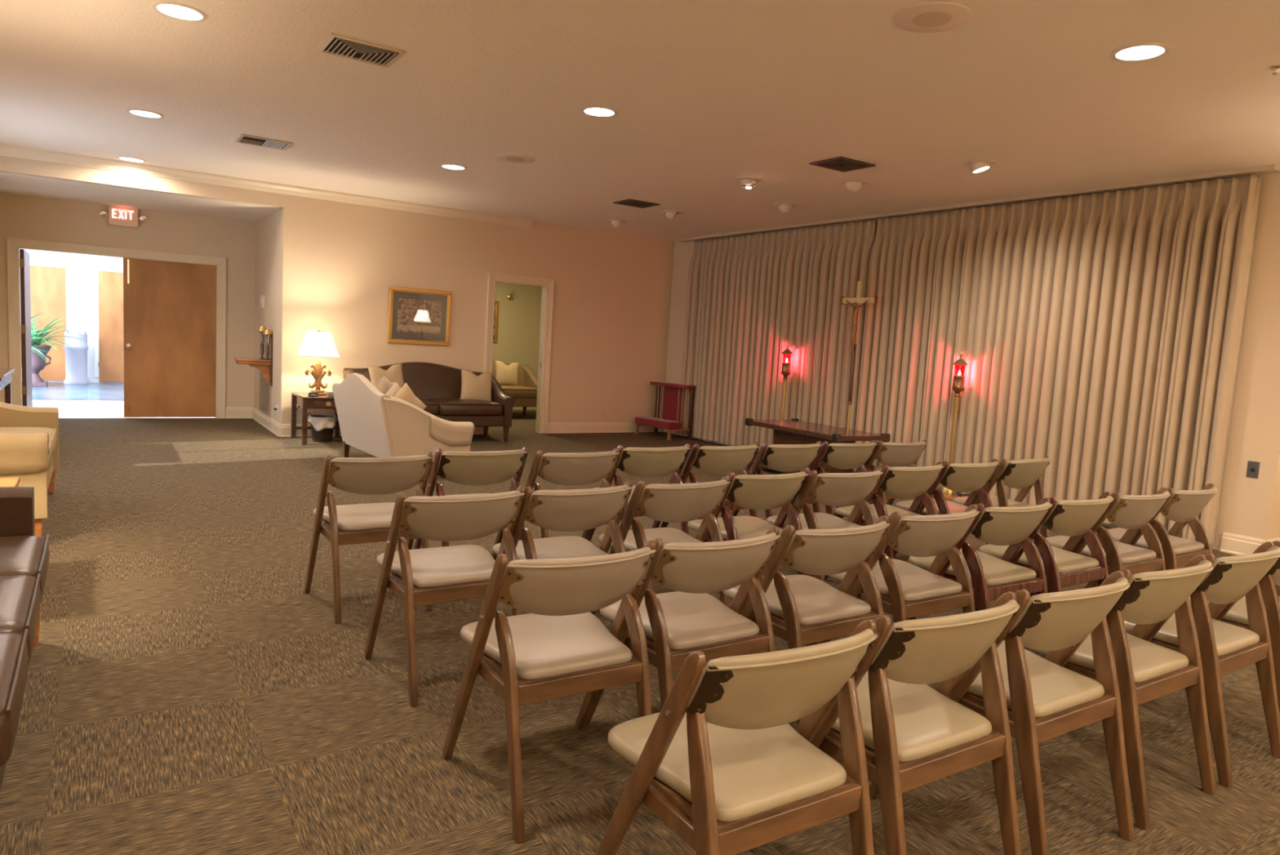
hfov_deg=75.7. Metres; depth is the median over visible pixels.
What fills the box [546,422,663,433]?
baseboard
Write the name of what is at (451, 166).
recessed light
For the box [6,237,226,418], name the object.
trim
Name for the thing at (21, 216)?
wall
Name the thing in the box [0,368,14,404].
console table
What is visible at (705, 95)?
ceiling
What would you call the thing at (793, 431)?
casket bier
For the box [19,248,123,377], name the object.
wall
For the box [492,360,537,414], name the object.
sofa
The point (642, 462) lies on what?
folding chair
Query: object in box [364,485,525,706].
folding chair
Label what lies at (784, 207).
spotlight
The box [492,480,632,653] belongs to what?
folding chair
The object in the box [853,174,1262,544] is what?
pleated curtain
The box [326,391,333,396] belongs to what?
tissue box
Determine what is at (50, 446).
seat cushion
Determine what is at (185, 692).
floor
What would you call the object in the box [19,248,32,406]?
door
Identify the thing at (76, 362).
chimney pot
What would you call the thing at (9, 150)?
trim
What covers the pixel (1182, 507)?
folding chair
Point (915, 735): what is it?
folding chair
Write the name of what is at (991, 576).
folding chair
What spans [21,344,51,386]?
urn planter
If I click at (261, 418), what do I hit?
baseboard
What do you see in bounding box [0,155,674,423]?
wall
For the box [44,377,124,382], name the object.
baseboard
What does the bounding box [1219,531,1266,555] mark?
baseboard
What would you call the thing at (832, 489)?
folding chair
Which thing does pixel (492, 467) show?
folding chair
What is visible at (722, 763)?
folding chair
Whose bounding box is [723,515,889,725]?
folding chair
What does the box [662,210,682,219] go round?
spotlight
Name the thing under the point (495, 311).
print
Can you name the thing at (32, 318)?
leafy plant
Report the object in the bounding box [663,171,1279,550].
wall
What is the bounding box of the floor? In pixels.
[0,382,1279,854]
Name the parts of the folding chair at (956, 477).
leg, seat, leg, backrest, leg, leg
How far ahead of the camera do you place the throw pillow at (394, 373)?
9.72 m
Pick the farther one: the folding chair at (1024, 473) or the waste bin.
the waste bin
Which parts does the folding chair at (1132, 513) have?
leg, seat, seat rail, leg, leg, backrest, seat rail, leg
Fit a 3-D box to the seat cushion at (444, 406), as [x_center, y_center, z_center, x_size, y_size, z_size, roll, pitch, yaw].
[-2.201,-0.267,10.236,0.822,0.168,0.658,-1,7,-33]
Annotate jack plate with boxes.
[1245,460,1260,478]
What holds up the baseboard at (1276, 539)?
attached to the wall at (1250, 507)
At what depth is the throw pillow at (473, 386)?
10.32 m
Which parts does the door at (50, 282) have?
casing, panel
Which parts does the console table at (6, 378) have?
leg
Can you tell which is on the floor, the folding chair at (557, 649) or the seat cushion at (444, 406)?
the folding chair at (557, 649)
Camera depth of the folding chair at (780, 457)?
5.30 m
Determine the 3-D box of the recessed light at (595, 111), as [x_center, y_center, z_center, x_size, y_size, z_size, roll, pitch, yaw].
[-0.275,-2.133,5.567,0.248,0.008,0.248,-1,7,-33]
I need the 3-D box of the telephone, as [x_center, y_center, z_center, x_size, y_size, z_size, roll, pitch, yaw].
[-3.625,-0.369,9.134,0.107,0.053,0.060,-1,7,-33]
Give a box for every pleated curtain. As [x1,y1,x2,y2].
[677,220,875,449]
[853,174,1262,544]
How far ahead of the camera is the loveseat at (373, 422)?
7.42 m
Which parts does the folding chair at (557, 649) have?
leg, seat rail, leg, seat, backrest, seat rail, leg, leg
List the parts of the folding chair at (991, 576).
leg, seat, seat rail, leg, backrest, leg, seat rail, leg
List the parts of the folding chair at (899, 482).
leg, seat, leg, backrest, leg, leg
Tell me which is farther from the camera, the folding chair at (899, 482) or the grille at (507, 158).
the grille at (507, 158)
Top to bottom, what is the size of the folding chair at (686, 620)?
0.757 m
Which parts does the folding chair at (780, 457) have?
leg, leg, backrest, seat rail, leg, leg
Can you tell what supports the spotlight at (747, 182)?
attached to the ceiling at (705, 95)
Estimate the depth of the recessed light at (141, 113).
6.34 m
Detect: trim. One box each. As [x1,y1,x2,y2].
[0,143,533,228]
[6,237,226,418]
[482,272,554,434]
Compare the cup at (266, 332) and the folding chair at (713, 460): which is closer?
the folding chair at (713, 460)
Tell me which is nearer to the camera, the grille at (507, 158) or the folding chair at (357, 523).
the folding chair at (357, 523)
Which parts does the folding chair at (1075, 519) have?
leg, seat, leg, leg, backrest, seat rail, leg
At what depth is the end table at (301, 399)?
9.17 m
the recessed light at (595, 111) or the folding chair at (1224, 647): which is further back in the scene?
the recessed light at (595, 111)
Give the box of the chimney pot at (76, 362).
[63,330,88,384]
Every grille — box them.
[505,156,524,161]
[911,12,951,26]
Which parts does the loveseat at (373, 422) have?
leg, backrest, arm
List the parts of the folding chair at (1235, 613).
seat, leg, leg, backrest, leg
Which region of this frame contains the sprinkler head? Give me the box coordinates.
[1270,65,1279,75]
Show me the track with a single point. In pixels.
(1269, 168)
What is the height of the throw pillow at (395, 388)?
0.450 m
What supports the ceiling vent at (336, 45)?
in the ceiling at (705, 95)
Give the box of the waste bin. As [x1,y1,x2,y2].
[307,414,337,442]
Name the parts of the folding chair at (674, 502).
leg, leg, seat, backrest, leg, leg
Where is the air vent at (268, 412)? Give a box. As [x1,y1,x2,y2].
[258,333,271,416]
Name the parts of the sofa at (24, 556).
arm, leg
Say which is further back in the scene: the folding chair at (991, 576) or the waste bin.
the waste bin
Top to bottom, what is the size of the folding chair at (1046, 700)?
0.766 m
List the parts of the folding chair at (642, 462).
leg, leg, seat, seat rail, backrest, leg, leg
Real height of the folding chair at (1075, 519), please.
0.757 m
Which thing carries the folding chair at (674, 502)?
on the floor
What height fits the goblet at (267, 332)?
0.370 m
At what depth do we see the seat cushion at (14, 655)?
1.96 m
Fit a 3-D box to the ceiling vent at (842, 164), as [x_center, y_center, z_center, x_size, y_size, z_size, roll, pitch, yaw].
[1.643,-2.134,6.686,0.400,0.014,0.344,-1,7,-33]
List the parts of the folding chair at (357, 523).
leg, seat rail, leg, seat, backrest, seat rail, leg, leg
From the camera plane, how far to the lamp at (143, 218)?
10.25 m
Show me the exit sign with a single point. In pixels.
(117, 215)
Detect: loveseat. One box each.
[0,401,59,536]
[332,373,470,462]
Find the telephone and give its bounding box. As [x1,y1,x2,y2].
[307,391,318,396]
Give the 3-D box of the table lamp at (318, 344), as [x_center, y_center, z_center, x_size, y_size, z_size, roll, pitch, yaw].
[-3.665,-0.741,9.380,0.417,0.736,0.335,-1,7,-33]
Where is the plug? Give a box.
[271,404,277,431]
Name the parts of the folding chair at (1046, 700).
seat rail, leg, leg, seat, leg, backrest, seat rail, leg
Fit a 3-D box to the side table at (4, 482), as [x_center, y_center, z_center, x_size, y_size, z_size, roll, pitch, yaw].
[-3.190,0.528,3.665,0.660,0.500,0.560,-1,7,-33]
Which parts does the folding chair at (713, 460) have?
leg, leg, backrest, seat rail, leg, leg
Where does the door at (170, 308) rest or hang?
in the wall at (21, 216)
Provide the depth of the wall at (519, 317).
14.71 m
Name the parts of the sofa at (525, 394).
backrest, leg, arm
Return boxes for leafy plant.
[31,311,67,361]
[31,315,89,352]
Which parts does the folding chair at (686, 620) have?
leg, seat rail, leg, seat, backrest, seat rail, leg, leg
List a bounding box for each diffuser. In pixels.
[120,157,142,161]
[129,110,160,117]
[156,4,202,20]
[584,107,613,115]
[1115,45,1164,60]
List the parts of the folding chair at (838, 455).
leg, leg, backrest, leg, leg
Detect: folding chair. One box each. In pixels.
[304,451,432,623]
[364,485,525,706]
[413,446,528,559]
[442,539,656,842]
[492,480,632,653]
[524,448,619,548]
[585,526,780,725]
[587,443,690,541]
[589,475,729,614]
[595,618,879,854]
[660,442,759,527]
[687,468,808,574]
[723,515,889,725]
[731,440,822,519]
[765,466,884,612]
[804,440,877,516]
[810,591,1021,854]
[819,504,979,643]
[824,461,944,579]
[838,439,927,518]
[893,458,999,557]
[908,497,1052,656]
[950,570,1133,854]
[951,456,1050,544]
[978,491,1113,596]
[1023,554,1215,830]
[1045,487,1170,633]
[1095,483,1217,586]
[1105,541,1279,786]
[1188,540,1279,711]
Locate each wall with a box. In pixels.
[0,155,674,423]
[0,192,255,407]
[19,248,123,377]
[253,208,281,422]
[492,282,542,409]
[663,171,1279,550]
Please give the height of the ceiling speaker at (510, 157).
0.012 m
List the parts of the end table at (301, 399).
leg, leg, drawer, leg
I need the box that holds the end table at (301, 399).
[290,391,339,444]
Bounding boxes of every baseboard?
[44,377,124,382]
[225,407,253,417]
[252,407,280,436]
[280,423,482,436]
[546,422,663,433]
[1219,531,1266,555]
[1265,537,1279,542]
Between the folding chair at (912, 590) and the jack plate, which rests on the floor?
the folding chair at (912, 590)
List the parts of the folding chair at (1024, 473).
leg, seat, leg, leg, backrest, leg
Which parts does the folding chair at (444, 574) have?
leg, seat rail, leg, seat, seat rail, backrest, leg, leg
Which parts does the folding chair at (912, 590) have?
leg, seat rail, leg, seat, backrest, seat rail, leg, leg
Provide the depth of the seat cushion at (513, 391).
13.18 m
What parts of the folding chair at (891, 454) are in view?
leg, leg, seat rail, backrest, leg, leg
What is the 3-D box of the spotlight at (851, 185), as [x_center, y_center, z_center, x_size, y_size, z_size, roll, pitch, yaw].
[1.914,-2.183,7.366,0.236,0.152,0.236,-1,7,-33]
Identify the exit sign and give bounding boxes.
[100,204,146,227]
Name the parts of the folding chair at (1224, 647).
leg, seat, leg, backrest, leg, seat rail, leg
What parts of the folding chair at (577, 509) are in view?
leg, leg, seat, backrest, leg, leg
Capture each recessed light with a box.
[116,156,146,162]
[126,108,164,118]
[151,1,207,22]
[440,164,466,169]
[581,106,617,117]
[1110,42,1169,62]
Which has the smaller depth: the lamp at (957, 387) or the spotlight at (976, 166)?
the spotlight at (976, 166)
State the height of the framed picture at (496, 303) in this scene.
0.720 m
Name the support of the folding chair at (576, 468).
on the floor
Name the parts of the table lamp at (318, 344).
shade trim, lamp shade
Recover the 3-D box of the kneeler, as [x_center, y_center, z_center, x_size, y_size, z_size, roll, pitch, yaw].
[0.347,-0.253,11.892,0.460,0.775,0.800,-2,8,-40]
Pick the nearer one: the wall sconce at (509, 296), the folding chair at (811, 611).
the folding chair at (811, 611)
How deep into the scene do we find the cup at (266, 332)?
9.95 m
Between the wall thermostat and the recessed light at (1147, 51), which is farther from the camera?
the wall thermostat
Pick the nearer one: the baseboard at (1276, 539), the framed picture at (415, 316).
the baseboard at (1276, 539)
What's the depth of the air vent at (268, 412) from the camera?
10.45 m
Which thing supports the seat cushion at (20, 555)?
on the sofa at (24, 556)
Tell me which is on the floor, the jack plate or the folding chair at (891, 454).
the folding chair at (891, 454)
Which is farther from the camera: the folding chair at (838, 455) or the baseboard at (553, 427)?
the baseboard at (553, 427)
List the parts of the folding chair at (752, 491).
leg, leg, seat, backrest, leg, leg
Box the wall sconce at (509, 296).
[506,293,513,300]
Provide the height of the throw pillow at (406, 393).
0.466 m
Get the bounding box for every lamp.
[100,211,106,217]
[139,215,146,221]
[297,329,339,395]
[781,343,793,419]
[940,351,968,499]
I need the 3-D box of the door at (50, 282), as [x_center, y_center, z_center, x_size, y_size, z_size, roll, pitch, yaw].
[-10.784,-1.912,14.903,0.780,2.130,0.049,-1,7,-33]
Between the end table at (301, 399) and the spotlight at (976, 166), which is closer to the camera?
the spotlight at (976, 166)
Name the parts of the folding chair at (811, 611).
leg, seat rail, leg, seat, backrest, seat rail, leg, leg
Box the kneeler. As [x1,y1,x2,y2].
[635,381,695,439]
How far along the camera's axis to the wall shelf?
10.01 m
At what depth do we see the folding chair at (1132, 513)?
4.05 m
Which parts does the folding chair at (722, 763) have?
leg, seat rail, leg, seat, backrest, seat rail, leg, leg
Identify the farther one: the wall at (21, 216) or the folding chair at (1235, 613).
the wall at (21, 216)
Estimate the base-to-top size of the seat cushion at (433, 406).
0.168 m
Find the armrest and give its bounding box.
[428,412,474,445]
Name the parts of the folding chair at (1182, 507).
leg, seat, leg, backrest, leg, seat rail, leg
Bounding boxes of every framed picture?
[386,286,451,345]
[493,301,498,342]
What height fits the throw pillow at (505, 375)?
0.429 m
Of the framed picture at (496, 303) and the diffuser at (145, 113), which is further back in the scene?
the framed picture at (496, 303)
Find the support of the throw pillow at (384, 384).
on the loveseat at (373, 422)
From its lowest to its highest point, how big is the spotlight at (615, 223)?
0.152 m
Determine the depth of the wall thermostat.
10.46 m
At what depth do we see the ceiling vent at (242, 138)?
7.09 m
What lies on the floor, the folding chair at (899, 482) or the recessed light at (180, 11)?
the folding chair at (899, 482)
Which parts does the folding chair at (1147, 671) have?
seat rail, leg, seat, leg, backrest, seat rail, leg, leg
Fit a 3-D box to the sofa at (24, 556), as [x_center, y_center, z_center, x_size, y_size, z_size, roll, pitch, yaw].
[-2.223,0.518,2.251,0.925,0.920,1.974,-1,7,-33]
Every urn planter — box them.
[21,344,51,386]
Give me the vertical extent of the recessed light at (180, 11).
0.008 m
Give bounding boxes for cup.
[257,325,266,332]
[263,328,271,335]
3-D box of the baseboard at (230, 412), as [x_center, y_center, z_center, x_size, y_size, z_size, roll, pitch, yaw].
[-5.428,-0.199,11.166,0.353,0.150,0.028,-1,7,-33]
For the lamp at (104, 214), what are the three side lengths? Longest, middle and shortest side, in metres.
0.068 x 0.067 x 0.052 m
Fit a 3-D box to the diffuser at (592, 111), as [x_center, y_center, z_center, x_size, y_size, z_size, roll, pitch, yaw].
[-0.275,-2.134,5.567,0.206,0.004,0.206,-1,7,-33]
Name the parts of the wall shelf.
shelf moulding, post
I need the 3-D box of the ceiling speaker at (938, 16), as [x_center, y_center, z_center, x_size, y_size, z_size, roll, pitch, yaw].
[1.321,-1.848,3.723,0.336,0.012,0.336,-1,7,-33]
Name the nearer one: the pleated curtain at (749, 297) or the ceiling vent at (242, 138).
the ceiling vent at (242, 138)
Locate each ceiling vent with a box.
[235,133,292,150]
[316,32,406,67]
[613,198,659,208]
[808,155,875,172]
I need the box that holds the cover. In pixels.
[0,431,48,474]
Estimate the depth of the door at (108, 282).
15.42 m
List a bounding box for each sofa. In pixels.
[0,486,49,791]
[342,361,515,442]
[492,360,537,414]
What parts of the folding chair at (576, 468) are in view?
leg, leg, backrest, leg, leg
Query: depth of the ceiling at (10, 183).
9.38 m
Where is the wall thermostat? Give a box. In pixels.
[260,295,264,307]
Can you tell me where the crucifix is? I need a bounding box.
[840,280,877,428]
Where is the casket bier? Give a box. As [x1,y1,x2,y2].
[745,417,890,475]
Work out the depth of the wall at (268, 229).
10.17 m
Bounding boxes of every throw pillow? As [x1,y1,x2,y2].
[367,363,404,388]
[376,376,398,394]
[385,381,400,396]
[393,382,426,409]
[460,368,493,401]
[494,360,519,385]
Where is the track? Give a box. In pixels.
[677,164,1279,242]
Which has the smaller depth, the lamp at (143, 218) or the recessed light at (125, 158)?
the recessed light at (125, 158)
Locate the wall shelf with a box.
[234,337,272,386]
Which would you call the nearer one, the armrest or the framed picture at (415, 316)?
the armrest
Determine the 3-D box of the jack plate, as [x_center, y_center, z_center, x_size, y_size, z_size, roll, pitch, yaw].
[4.575,0.315,6.146,0.019,0.124,0.076,-1,7,-33]
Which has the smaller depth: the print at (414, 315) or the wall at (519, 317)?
the print at (414, 315)
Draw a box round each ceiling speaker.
[495,153,534,163]
[893,1,971,32]
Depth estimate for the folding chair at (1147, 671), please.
2.52 m
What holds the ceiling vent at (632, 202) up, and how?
in the ceiling at (705, 95)
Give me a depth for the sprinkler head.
4.07 m
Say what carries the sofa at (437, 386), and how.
on the floor
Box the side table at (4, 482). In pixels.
[0,477,20,487]
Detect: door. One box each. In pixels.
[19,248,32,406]
[19,261,71,381]
[93,266,124,382]
[123,257,216,417]
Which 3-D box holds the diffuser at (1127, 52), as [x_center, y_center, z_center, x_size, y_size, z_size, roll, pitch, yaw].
[2.421,-1.815,3.986,0.206,0.004,0.206,-1,7,-33]
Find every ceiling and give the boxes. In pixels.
[0,0,1279,240]
[0,172,280,222]
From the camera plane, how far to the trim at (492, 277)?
11.22 m
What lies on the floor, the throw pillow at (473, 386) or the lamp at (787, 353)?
the lamp at (787, 353)
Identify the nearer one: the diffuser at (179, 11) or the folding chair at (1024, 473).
the diffuser at (179, 11)
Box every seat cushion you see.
[0,426,57,458]
[0,535,49,604]
[0,575,40,665]
[0,632,28,766]
[47,445,52,471]
[418,398,439,414]
[424,398,502,414]
[500,385,537,397]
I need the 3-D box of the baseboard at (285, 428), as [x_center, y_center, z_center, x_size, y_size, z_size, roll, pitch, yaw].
[-3.139,0.025,10.282,2.500,0.150,0.028,-1,7,-33]
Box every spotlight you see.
[607,219,626,227]
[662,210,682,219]
[735,176,761,188]
[773,202,796,213]
[840,179,867,191]
[964,159,996,173]
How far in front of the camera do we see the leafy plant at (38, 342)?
14.04 m
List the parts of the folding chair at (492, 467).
leg, leg, seat, backrest, leg, leg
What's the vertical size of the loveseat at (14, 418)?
0.900 m
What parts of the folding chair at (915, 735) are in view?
seat rail, leg, leg, seat, leg, backrest, seat rail, leg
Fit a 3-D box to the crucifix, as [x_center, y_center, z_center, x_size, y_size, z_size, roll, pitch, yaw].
[2.325,-0.525,9.024,0.437,2.130,0.260,6,7,27]
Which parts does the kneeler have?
leg, post, leg, panel, rail, post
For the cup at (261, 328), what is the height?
0.082 m
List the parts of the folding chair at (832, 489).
leg, seat, leg, backrest, leg, leg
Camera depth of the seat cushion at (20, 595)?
2.44 m
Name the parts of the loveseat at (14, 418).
arm, arm, leg, leg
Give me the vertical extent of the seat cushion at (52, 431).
0.168 m
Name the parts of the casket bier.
board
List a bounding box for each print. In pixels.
[396,297,442,333]
[493,303,496,339]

